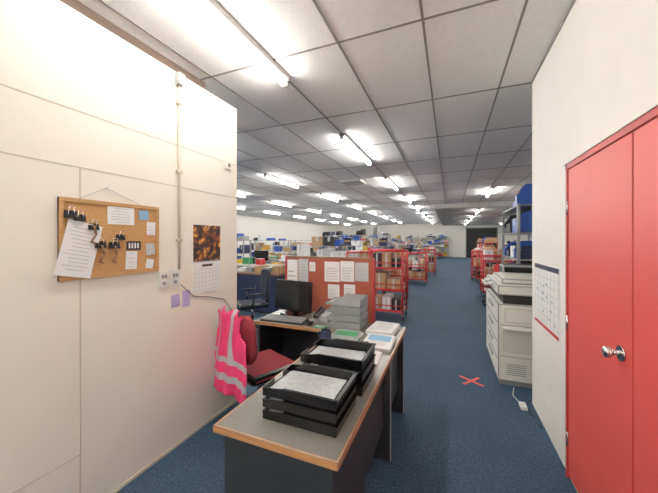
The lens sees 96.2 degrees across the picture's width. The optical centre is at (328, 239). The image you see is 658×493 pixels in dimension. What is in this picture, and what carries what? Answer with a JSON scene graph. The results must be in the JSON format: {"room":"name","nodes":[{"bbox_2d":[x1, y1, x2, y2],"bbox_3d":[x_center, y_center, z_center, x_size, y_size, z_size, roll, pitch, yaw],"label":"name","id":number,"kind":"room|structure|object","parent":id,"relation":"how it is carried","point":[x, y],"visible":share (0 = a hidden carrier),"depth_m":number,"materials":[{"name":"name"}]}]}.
{"room":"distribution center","nodes":[
{"label":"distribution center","id":0,"kind":"room"},
{"bbox_2d":[0,0,236,492],"bbox_3d":[-1.818,0.140,0.540,0.106,2.720,4.820,0,0,22],"label":"wall","id":1,"kind":"structure","parent":0,"point":[148,365],"depth_m":1.67,"materials":[{"name":"beige paint"}]},
{"bbox_2d":[53,187,158,281],"bbox_3d":[-1.260,-0.047,1.729,0.036,0.514,0.577,0,0,22],"label":"corkboard","id":2,"kind":"object","parent":1,"relation":"attached to","point":[96,239],"visible":1,"depth_m":1.68,"materials":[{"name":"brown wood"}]},
{"bbox_2d":[0,83,235,492],"bbox_3d":[-1.774,0.404,0.522,0.002,2.193,4.820,0,0,22],"label":"trim","id":3,"kind":"structure","parent":1,"relation":"attached to","point":[0,83],"depth_m":1.59,"materials":[{"name":"beige"}]},
{"bbox_2d":[158,270,179,287],"bbox_3d":[-1.126,0.273,2.083,0.016,0.115,0.162,0,0,22],"label":"power outlet","id":4,"kind":"object","parent":1,"relation":"attached to","point":[163,276],"visible":1,"depth_m":2.07,"materials":[{"name":"white plastic"}]},
{"bbox_2d":[111,400,236,492],"bbox_3d":[-1.771,1.490,0.521,0.008,0.020,4.820,0,0,22],"label":"baseboard","id":5,"kind":"structure","parent":1,"relation":"attached to","point":[132,478],"depth_m":2.07,"materials":[{"name":"beige"}]},
{"bbox_2d":[171,294,179,307],"bbox_3d":[-1.111,0.440,2.136,0.002,0.093,0.076,0,0,22],"label":"sticky note","id":6,"kind":"object","parent":1,"relation":"attached to","point":[175,299],"visible":1,"depth_m":2.14,"materials":[{"name":"purple paper"}]},
{"bbox_2d":[175,71,184,269],"bbox_3d":[-1.085,-0.502,2.150,0.040,1.435,0.055,0,0,22],"label":"conduit pipe","id":7,"kind":"object","parent":1,"relation":"attached to","point":[179,77],"visible":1,"depth_m":2.14,"materials":[{"name":"beige plastic"}]},
{"bbox_2d":[182,290,190,306],"bbox_3d":[-1.075,0.440,2.224,0.002,0.128,0.078,0,0,22],"label":"sticky note","id":8,"kind":"object","parent":1,"relation":"attached to","point":[186,295],"visible":1,"depth_m":2.22,"materials":[{"name":"purple paper"}]},
{"bbox_2d":[193,225,220,293],"bbox_3d":[-0.991,0.150,2.414,0.014,0.540,0.285,0,0,22],"label":"wall calendar","id":9,"kind":"object","parent":1,"relation":"attached to","point":[206,238],"depth_m":2.40,"materials":[{"name":"paper"}]},
{"bbox_2d":[225,161,231,169],"bbox_3d":[-0.897,-0.665,2.632,0.023,0.070,0.070,0,0,22],"label":"thermostat","id":10,"kind":"object","parent":1,"relation":"attached to","point":[228,165],"visible":1,"depth_m":2.62,"materials":[{"name":"white plastic"}]},
{"bbox_2d":[237,215,328,256],"bbox_3d":[-5.867,0.020,16.133,0.100,2.960,30.600,0,0,22],"label":"wall","id":11,"kind":"structure","parent":0,"point":[252,227],"depth_m":21.01,"materials":[{"name":"white paint"}]},
{"bbox_2d":[78,0,572,225],"bbox_3d":[3.663,-1.510,12.224,20.500,0.100,30.600,0,0,22],"label":"ceiling","id":12,"kind":"structure","parent":0,"point":[468,49],"depth_m":2.88,"materials":[{"name":"tile"}]},
{"bbox_2d":[60,0,205,89],"bbox_3d":[-2.066,-1.255,0.577,0.060,0.410,4.700,0,0,22],"label":"trim","id":13,"kind":"structure","parent":12,"relation":"attached to","point":[76,5],"depth_m":2.08,"materials":[{"name":"brown paint"}]},
{"bbox_2d":[190,0,288,87],"bbox_3d":[-0.679,-1.416,1.954,0.090,0.088,1.500,0,0,22],"label":"fluorescent light","id":14,"kind":"object","parent":12,"relation":"attached to","point":[211,9],"visible":1,"depth_m":2.05,"materials":[{"name":"white plastic"}]},
{"bbox_2d":[263,173,298,187],"bbox_3d":[-1.117,-1.416,7.159,0.090,0.088,1.500,0,0,22],"label":"fluorescent light","id":15,"kind":"object","parent":12,"relation":"attached to","point":[266,175],"visible":1,"depth_m":6.98,"materials":[{"name":"white plastic"}]},
{"bbox_2d":[270,201,291,206],"bbox_3d":[-1.876,-1.416,11.632,0.090,0.088,1.500,0,0,22],"label":"fluorescent light","id":16,"kind":"object","parent":12,"relation":"attached to","point":[273,202],"visible":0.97,"depth_m":11.49,"materials":[{"name":"white plastic"}]},
{"bbox_2d":[306,209,320,212],"bbox_3d":[-0.738,-1.416,14.408,0.090,0.088,1.500,0,0,22],"label":"fluorescent light","id":17,"kind":"object","parent":12,"relation":"attached to","point":[306,209],"visible":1,"depth_m":14.30,"materials":[{"name":"white plastic"}]},
{"bbox_2d":[99,0,531,225],"bbox_3d":[3.663,-1.458,12.224,20.500,0.005,30.600,0,0,22],"label":"grid","id":18,"kind":"object","parent":12,"relation":"attached to","point":[422,19],"depth_m":3.27,"materials":[{"name":"grey metal"}]},
{"bbox_2d":[319,193,338,201],"bbox_3d":[0.022,-1.416,9.935,0.090,0.088,1.500,0,0,22],"label":"fluorescent light","id":19,"kind":"object","parent":12,"relation":"attached to","point":[320,194],"visible":1,"depth_m":9.80,"materials":[{"name":"white plastic"}]},
{"bbox_2d":[339,179,366,185],"bbox_3d":[0.609,-1.447,7.467,0.560,0.026,0.560,0,0,22],"label":"ceiling vent","id":20,"kind":"object","parent":12,"relation":"in","point":[348,182],"visible":1,"depth_m":7.39,"materials":[{"name":"white plastic"}]},
{"bbox_2d":[339,133,371,164],"bbox_3d":[0.459,-1.416,4.729,0.090,0.088,1.500,0,0,22],"label":"fluorescent light","id":21,"kind":"object","parent":12,"relation":"attached to","point":[343,137],"visible":1,"depth_m":4.51,"materials":[{"name":"white plastic"}]},
{"bbox_2d":[384,177,397,190],"bbox_3d":[1.598,-1.416,7.505,0.090,0.088,1.500,0,0,22],"label":"fluorescent light","id":22,"kind":"object","parent":12,"relation":"attached to","point":[387,179],"visible":1,"depth_m":7.34,"materials":[{"name":"white plastic"}]},
{"bbox_2d":[434,201,516,225],"bbox_3d":[11.632,-1.355,17.278,9.610,0.210,15.200,0,0,22],"label":"ceiling soffit","id":23,"kind":"structure","parent":12,"relation":"attached to","point":[490,213],"depth_m":14.25,"materials":[{"name":"white paint"}]},
{"bbox_2d":[486,187,494,196],"bbox_3d":[4.794,-1.416,8.788,0.090,0.088,1.500,0,0,22],"label":"fluorescent light","id":24,"kind":"object","parent":12,"relation":"attached to","point":[491,189],"visible":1,"depth_m":8.55,"materials":[{"name":"white plastic"}]},
{"bbox_2d":[117,257,576,492],"bbox_3d":[3.663,1.550,12.224,20.500,0.100,30.600,0,0,22],"label":"floor","id":25,"kind":"structure","parent":0,"point":[450,436],"depth_m":2.35,"materials":[{"name":"blue carpet"}]},
{"bbox_2d":[237,233,251,266],"bbox_3d":[-3.768,0.618,10.841,1.900,1.764,0.450,0,0,22],"label":"storage rack","id":26,"kind":"object","parent":25,"relation":"on","point":[244,249],"visible":0.11,"depth_m":10.51,"materials":[{"name":"silver metal"}]},
{"bbox_2d":[237,269,270,327],"bbox_3d":[-1.260,1.000,4.838,0.592,1.000,0.610,0,0,-25],"label":"office chair","id":27,"kind":"object","parent":25,"relation":"on","point":[265,279],"visible":0.79,"depth_m":4.80,"materials":[{"name":"black plastic"}]},
{"bbox_2d":[237,265,284,313],"bbox_3d":[-1.458,1.019,6.327,1.260,0.963,0.560,0,0,22],"label":"base cabinet","id":28,"kind":"object","parent":25,"relation":"on","point":[247,277],"visible":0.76,"depth_m":6.10,"materials":[{"name":"blue laminate"}]},
{"bbox_2d":[237,250,284,267],"bbox_3d":[-2.171,0.900,8.673,1.600,1.200,0.700,0,0,22],"label":"workbench","id":29,"kind":"object","parent":25,"relation":"on","point":[260,256],"visible":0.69,"depth_m":8.50,"materials":[{"name":"beige wood"}]},
{"bbox_2d":[228,310,294,386],"bbox_3d":[-0.548,1.035,2.453,0.592,0.930,0.574,0,0,-44],"label":"office chair","id":30,"kind":"object","parent":25,"relation":"on","point":[262,367],"visible":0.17,"depth_m":2.23,"materials":[{"name":"red fabric"}]},
{"bbox_2d":[214,304,246,403],"bbox_3d":[-0.789,0.846,2.258,0.090,0.668,0.578,0,0,-44],"label":"vest","id":31,"kind":"object","parent":30,"relation":"hanging from","point":[230,378],"visible":0.98,"depth_m":2.16,"materials":[{"name":"pink fabric"}]},
{"bbox_2d":[249,235,288,266],"bbox_3d":[-2.831,0.635,13.915,1.900,1.730,0.450,0,0,22],"label":"storage rack","id":32,"kind":"object","parent":25,"relation":"on","point":[256,245],"visible":0.45,"depth_m":13.90,"materials":[{"name":"silver metal"}]},
{"bbox_2d":[270,242,296,254],"bbox_3d":[-2.706,0.812,17.647,1.900,1.376,0.750,0,0,22],"label":"storage rack","id":33,"kind":"object","parent":25,"relation":"on","point":[294,242],"visible":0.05,"depth_m":17.51,"materials":[{"name":"white metal"}]},
{"bbox_2d":[253,309,337,389],"bbox_3d":[-0.246,1.135,2.906,0.820,0.730,0.530,0,0,22],"label":"desk","id":34,"kind":"object","parent":25,"relation":"on","point":[289,340],"visible":0.46,"depth_m":3.10,"materials":[{"name":"laminate"}]},
{"bbox_2d":[260,314,308,324],"bbox_3d":[-0.425,0.753,2.812,0.440,0.034,0.150,0,0,21],"label":"keyboard","id":35,"kind":"object","parent":34,"relation":"on","point":[286,319],"visible":1,"depth_m":2.78,"materials":[{"name":"black plastic"}]},
{"bbox_2d":[275,279,312,316],"bbox_3d":[-0.366,0.595,3.057,0.460,0.350,0.180,0,0,31],"label":"monitor","id":36,"kind":"object","parent":34,"relation":"on","point":[293,296],"visible":0.94,"depth_m":3.02,"materials":[{"name":"black plastic"}]},
{"bbox_2d":[314,325,326,328],"bbox_3d":[-0.078,0.767,2.610,0.103,0.007,0.074,0,0,22],"label":"folder","id":37,"kind":"object","parent":34,"relation":"on","point":[315,326],"visible":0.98,"depth_m":2.60,"materials":[{"name":"green paper"}]},
{"bbox_2d":[312,306,332,322],"bbox_3d":[-0.051,0.715,2.853,0.160,0.110,0.220,0,0,22],"label":"desk phone","id":38,"kind":"object","parent":34,"relation":"on","point":[320,315],"visible":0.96,"depth_m":2.81,"materials":[{"name":"grey plastic"}]},
{"bbox_2d":[326,293,368,330],"bbox_3d":[0.161,0.641,2.685,0.341,0.258,0.266,0,0,22],"label":"tray","id":39,"kind":"object","parent":34,"relation":"on","point":[350,311],"visible":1,"depth_m":2.57,"materials":[{"name":"grey plastic"}]},
{"bbox_2d":[270,242,321,263],"bbox_3d":[-1.320,0.778,10.485,2.000,1.444,0.750,0,0,22],"label":"shelving unit","id":40,"kind":"object","parent":25,"relation":"on","point":[278,248],"visible":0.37,"depth_m":10.74,"materials":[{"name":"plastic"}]},
{"bbox_2d":[290,240,324,253],"bbox_3d":[-0.829,0.682,13.526,1.900,1.637,0.450,0,0,22],"label":"storage rack","id":41,"kind":"object","parent":25,"relation":"on","point":[294,248],"visible":0.04,"depth_m":13.44,"materials":[{"name":"silver metal"}]},
{"bbox_2d":[213,323,405,492],"bbox_3d":[0.098,1.135,1.912,0.556,0.730,1.708,0,0,22],"label":"desk","id":42,"kind":"object","parent":25,"relation":"on","point":[262,455],"visible":0.76,"depth_m":1.22,"materials":[{"name":"laminate"}]},
{"bbox_2d":[262,364,357,437],"bbox_3d":[-0.079,0.696,1.327,0.352,0.148,0.271,0,0,22],"label":"tray","id":43,"kind":"object","parent":42,"relation":"on","point":[318,399],"visible":1,"depth_m":1.25,"materials":[{"name":"black plastic"}]},
{"bbox_2d":[318,328,330,338],"bbox_3d":[-0.029,0.725,2.244,0.079,0.090,0.098,0,0,-35],"label":"coffee mug","id":44,"kind":"object","parent":42,"relation":"on","point":[325,332],"visible":0.72,"depth_m":2.21,"materials":[{"name":"blue ceramic"}]},
{"bbox_2d":[300,338,375,396],"bbox_3d":[0.057,0.681,1.627,0.349,0.178,0.271,0,0,22],"label":"tray","id":45,"kind":"object","parent":42,"relation":"on","point":[343,354],"visible":0.76,"depth_m":1.58,"materials":[{"name":"black plastic"}]},
{"bbox_2d":[331,329,362,340],"bbox_3d":[0.124,0.758,2.302,0.230,0.025,0.308,0,0,19],"label":"magazine stack","id":46,"kind":"object","parent":42,"relation":"on","point":[338,333],"visible":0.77,"depth_m":2.33,"materials":[{"name":"green paper"}]},
{"bbox_2d":[374,351,381,364],"bbox_3d":[0.252,0.764,1.932,0.166,0.013,0.218,0,0,17],"label":"paper stack","id":47,"kind":"object","parent":42,"relation":"on","point":[378,353],"visible":0.2,"depth_m":1.92,"materials":[{"name":"white paper"}]},
{"bbox_2d":[364,333,396,351],"bbox_3d":[0.372,0.758,2.195,0.230,0.025,0.313,0,0,19],"label":"paper stack","id":48,"kind":"object","parent":42,"relation":"on","point":[384,343],"visible":0.83,"depth_m":2.18,"materials":[{"name":"white paper"}]},
{"bbox_2d":[366,321,400,335],"bbox_3d":[0.463,0.752,2.499,0.229,0.037,0.315,0,0,25],"label":"paper stack","id":49,"kind":"object","parent":42,"relation":"on","point":[379,327],"visible":0.98,"depth_m":2.45,"materials":[{"name":"white paper"}]},
{"bbox_2d":[297,244,338,256],"bbox_3d":[-0.217,0.788,5.926,0.900,1.423,0.400,0,0,22],"label":"storage rack","id":50,"kind":"object","parent":25,"relation":"on","point":[302,249],"visible":0.16,"depth_m":5.89,"materials":[{"name":"white"}]},
{"bbox_2d":[290,236,352,256],"bbox_3d":[-0.240,0.699,8.637,1.800,1.602,0.450,0,0,22],"label":"storage rack","id":51,"kind":"object","parent":25,"relation":"on","point":[322,241],"visible":0.23,"depth_m":8.43,"materials":[{"name":"silver metal"}]},
{"bbox_2d":[322,232,336,236],"bbox_3d":[-0.115,0.517,16.584,1.200,1.966,0.450,0,0,22],"label":"storage rack","id":52,"kind":"object","parent":25,"relation":"on","point":[324,233],"visible":0.14,"depth_m":16.40,"materials":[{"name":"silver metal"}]},
{"bbox_2d":[285,256,374,323],"bbox_3d":[0.036,0.840,3.276,1.040,1.320,0.310,0,0,22],"label":"divider","id":53,"kind":"object","parent":25,"relation":"on","point":[331,277],"visible":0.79,"depth_m":3.11,"materials":[{"name":"fabric"}]},
{"bbox_2d":[325,227,390,276],"bbox_3d":[1.062,0.512,11.021,2.400,1.976,0.450,0,0,22],"label":"storage rack","id":54,"kind":"object","parent":25,"relation":"on","point":[376,231],"visible":0.26,"depth_m":10.82,"materials":[{"name":"silver metal"}]},
{"bbox_2d":[338,234,378,251],"bbox_3d":[1.384,0.616,13.916,1.900,1.767,0.450,0,0,22],"label":"storage rack","id":55,"kind":"object","parent":25,"relation":"on","point":[366,246],"visible":0.23,"depth_m":13.74,"materials":[{"name":"silver metal"}]},
{"bbox_2d":[346,250,373,257],"bbox_3d":[0.789,0.882,7.458,0.656,1.236,0.590,0,0,11],"label":"trolley","id":56,"kind":"object","parent":25,"relation":"on","point":[352,253],"visible":0.14,"depth_m":7.26,"materials":[{"name":"red paint"}]},
{"bbox_2d":[362,232,384,251],"bbox_3d":[2.105,0.535,15.674,1.600,1.929,0.450,0,0,22],"label":"storage rack","id":57,"kind":"object","parent":25,"relation":"on","point":[381,233],"visible":0.13,"depth_m":15.55,"materials":[{"name":"silver metal"}]},
{"bbox_2d":[369,249,406,320],"bbox_3d":[1.165,0.841,5.791,0.656,1.318,0.590,0,0,22],"label":"trolley","id":58,"kind":"object","parent":25,"relation":"on","point":[385,259],"visible":0.93,"depth_m":5.61,"materials":[{"name":"red metal"}]},
{"bbox_2d":[389,238,399,247],"bbox_3d":[4.534,0.694,21.595,1.200,1.611,0.450,0,0,22],"label":"storage rack","id":59,"kind":"object","parent":25,"relation":"on","point":[395,239],"visible":0.16,"depth_m":21.33,"materials":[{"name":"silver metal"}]},
{"bbox_2d":[382,250,408,297],"bbox_3d":[1.787,0.890,7.914,0.656,1.220,0.590,0,0,17],"label":"trolley","id":60,"kind":"object","parent":25,"relation":"on","point":[396,273],"visible":0.34,"depth_m":7.70,"materials":[{"name":"red metal"}]},
{"bbox_2d":[391,237,405,247],"bbox_3d":[5.748,0.637,24.555,1.200,1.726,0.450,0,0,22],"label":"storage rack","id":61,"kind":"object","parent":25,"relation":"on","point":[403,238],"visible":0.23,"depth_m":24.27,"materials":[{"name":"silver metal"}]},
{"bbox_2d":[381,240,422,270],"bbox_3d":[2.964,0.748,11.970,1.600,1.503,0.450,0,0,22],"label":"storage rack","id":62,"kind":"object","parent":25,"relation":"on","point":[413,258],"visible":0.25,"depth_m":11.74,"materials":[{"name":"silver metal"}]},
{"bbox_2d":[393,235,417,247],"bbox_3d":[6.958,0.534,26.977,2.200,1.931,0.450,0,0,22],"label":"storage rack","id":63,"kind":"object","parent":25,"relation":"on","point":[398,236],"visible":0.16,"depth_m":26.99,"materials":[{"name":"silver metal"}]},
{"bbox_2d":[404,252,426,284],"bbox_3d":[3.005,0.966,10.225,0.736,1.068,0.590,0,0,22],"label":"trolley","id":64,"kind":"object","parent":25,"relation":"on","point":[421,263],"visible":0.71,"depth_m":10.02,"materials":[{"name":"red metal"}]},
{"bbox_2d":[403,242,429,264],"bbox_3d":[4.048,0.793,14.877,1.900,1.413,0.750,0,0,22],"label":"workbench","id":65,"kind":"object","parent":25,"relation":"on","point":[410,246],"visible":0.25,"depth_m":14.93,"materials":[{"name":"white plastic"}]},
{"bbox_2d":[400,242,433,263],"bbox_3d":[5.263,0.798,17.837,2.000,1.403,0.450,0,0,22],"label":"storage rack","id":66,"kind":"object","parent":25,"relation":"on","point":[407,246],"visible":0.12,"depth_m":17.64,"materials":[{"name":"silver metal"}]},
{"bbox_2d":[409,234,432,259],"bbox_3d":[6.477,0.543,20.798,1.600,1.913,0.450,0,0,22],"label":"storage rack","id":67,"kind":"object","parent":25,"relation":"on","point":[430,235],"visible":0.29,"depth_m":20.71,"materials":[{"name":"silver metal"}]},
{"bbox_2d":[419,247,435,275],"bbox_3d":[4.252,0.894,12.739,0.656,1.213,0.590,0,0,22],"label":"trolley","id":68,"kind":"object","parent":25,"relation":"on","point":[430,267],"visible":0.67,"depth_m":12.52,"materials":[{"name":"red metal"}]},
{"bbox_2d":[419,240,436,258],"bbox_3d":[7.691,0.759,23.758,1.900,1.481,0.750,0,0,22],"label":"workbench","id":69,"kind":"object","parent":25,"relation":"on","point":[424,240],"visible":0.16,"depth_m":23.55,"materials":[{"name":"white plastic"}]},
{"bbox_2d":[422,235,448,256],"bbox_3d":[9.364,0.512,25.991,2.200,1.975,0.450,0,0,22],"label":"storage rack","id":70,"kind":"object","parent":25,"relation":"on","point":[440,252],"visible":0.55,"depth_m":25.66,"materials":[{"name":"silver metal"}]},
{"bbox_2d":[460,375,483,385],"bbox_3d":[1.515,1.499,3.140,0.213,0.002,0.211,0,0,14],"label":"cross","id":71,"kind":"object","parent":25,"relation":"on","point":[477,378],"visible":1,"depth_m":3.12,"materials":[{"name":"red"}]},
{"bbox_2d":[476,239,489,257],"bbox_3d":[8.905,0.707,17.100,0.500,1.587,1.900,0,0,22],"label":"storage rack","id":72,"kind":"object","parent":25,"relation":"on","point":[478,245],"visible":0.2,"depth_m":17.22,"materials":[{"name":"metal"}]},
{"bbox_2d":[471,250,495,282],"bbox_3d":[5.580,0.920,10.573,0.736,1.160,0.690,0,0,11],"label":"trolley","id":73,"kind":"object","parent":25,"relation":"on","point":[476,262],"visible":0.38,"depth_m":10.41,"materials":[{"name":"red metal"}]},
{"bbox_2d":[472,247,495,275],"bbox_3d":[6.288,0.889,11.904,0.736,1.221,0.690,0,0,5],"label":"trolley","id":74,"kind":"object","parent":25,"relation":"on","point":[478,268],"visible":0.17,"depth_m":11.94,"materials":[{"name":"red metal"}]},
{"bbox_2d":[481,237,497,248],"bbox_3d":[7.767,0.679,14.324,0.500,1.642,1.900,0,0,22],"label":"storage rack","id":75,"kind":"object","parent":25,"relation":"on","point":[485,240],"visible":0.33,"depth_m":13.57,"materials":[{"name":"metal"}]},
{"bbox_2d":[480,263,500,305],"bbox_3d":[3.799,1.025,6.764,0.592,0.950,0.574,0,0,-14],"label":"office chair","id":76,"kind":"object","parent":25,"relation":"on","point":[496,267],"visible":0.21,"depth_m":6.93,"materials":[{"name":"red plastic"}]},
{"bbox_2d":[480,248,511,282],"bbox_3d":[5.149,0.878,9.129,0.736,1.243,0.690,0,0,17],"label":"trolley","id":77,"kind":"object","parent":25,"relation":"on","point":[486,264],"visible":0.23,"depth_m":8.96,"materials":[{"name":"red metal"}]},
{"bbox_2d":[480,250,515,297],"bbox_3d":[4.441,0.882,7.798,0.736,1.236,0.690,0,0,22],"label":"trolley","id":78,"kind":"object","parent":25,"relation":"on","point":[488,255],"visible":0.45,"depth_m":7.64,"materials":[{"name":"red metal"}]},
{"bbox_2d":[482,264,531,388],"bbox_3d":[2.170,0.900,3.406,0.691,1.200,1.150,0,0,22],"label":"photocopier","id":79,"kind":"object","parent":25,"relation":"on","point":[509,298],"visible":0.68,"depth_m":3.04,"materials":[{"name":"grey plastic"}]},
{"bbox_2d":[502,184,531,263],"bbox_3d":[3.048,0.360,4.532,0.500,2.279,1.300,0,0,22],"label":"storage rack","id":80,"kind":"object","parent":25,"relation":"on","point":[519,224],"visible":0.25,"depth_m":4.13,"materials":[{"name":"grey plastic"}]},
{"bbox_2d":[512,387,541,428],"bbox_3d":[1.752,1.485,2.672,0.072,0.030,0.685,0,0,16],"label":"cable","id":81,"kind":"object","parent":25,"relation":"on","point":[522,405],"visible":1,"depth_m":2.60,"materials":[{"name":"white plastic"}]},
{"bbox_2d":[329,224,531,256],"bbox_3d":[9.488,0.020,26.426,20.700,2.960,0.100,0,0,22],"label":"wall","id":82,"kind":"structure","parent":0,"point":[456,234],"depth_m":26.36,"materials":[{"name":"white paint"}]},
{"bbox_2d":[466,227,497,257],"bbox_3d":[12.881,0.220,24.948,2.420,2.560,0.060,0,0,22],"label":"roller door","id":83,"kind":"structure","parent":82,"relation":"in","point":[472,234],"depth_m":25.07,"materials":[{"name":"black metal"}]},
{"bbox_2d":[532,0,657,492],"bbox_3d":[0.821,0.020,-0.002,0.120,2.960,5.820,0,0,22],"label":"wall","id":84,"kind":"structure","parent":0,"point":[600,70],"depth_m":1.88,"materials":[{"name":"beige paint"}]},
{"bbox_2d":[535,263,559,341],"bbox_3d":[1.703,0.450,2.317,0.008,0.500,0.620,0,0,22],"label":"calendar","id":85,"kind":"object","parent":84,"relation":"attached to","point":[547,278],"visible":1,"depth_m":2.25,"materials":[{"name":"white paper"}]},
{"bbox_2d":[531,0,575,83],"bbox_3d":[0.762,-1.450,0.023,0.008,0.020,5.820,0,0,22],"label":"trim","id":86,"kind":"structure","parent":84,"relation":"attached to","point":[573,1],"depth_m":2.11,"materials":[{"name":"grey"}]},
{"bbox_2d":[563,100,657,492],"bbox_3d":[1.210,0.504,1.211,0.080,1.992,1.500,0,0,22],"label":"door","id":87,"kind":"structure","parent":84,"relation":"in","point":[611,186],"depth_m":1.33,"materials":[{"name":"red"}]}
]}

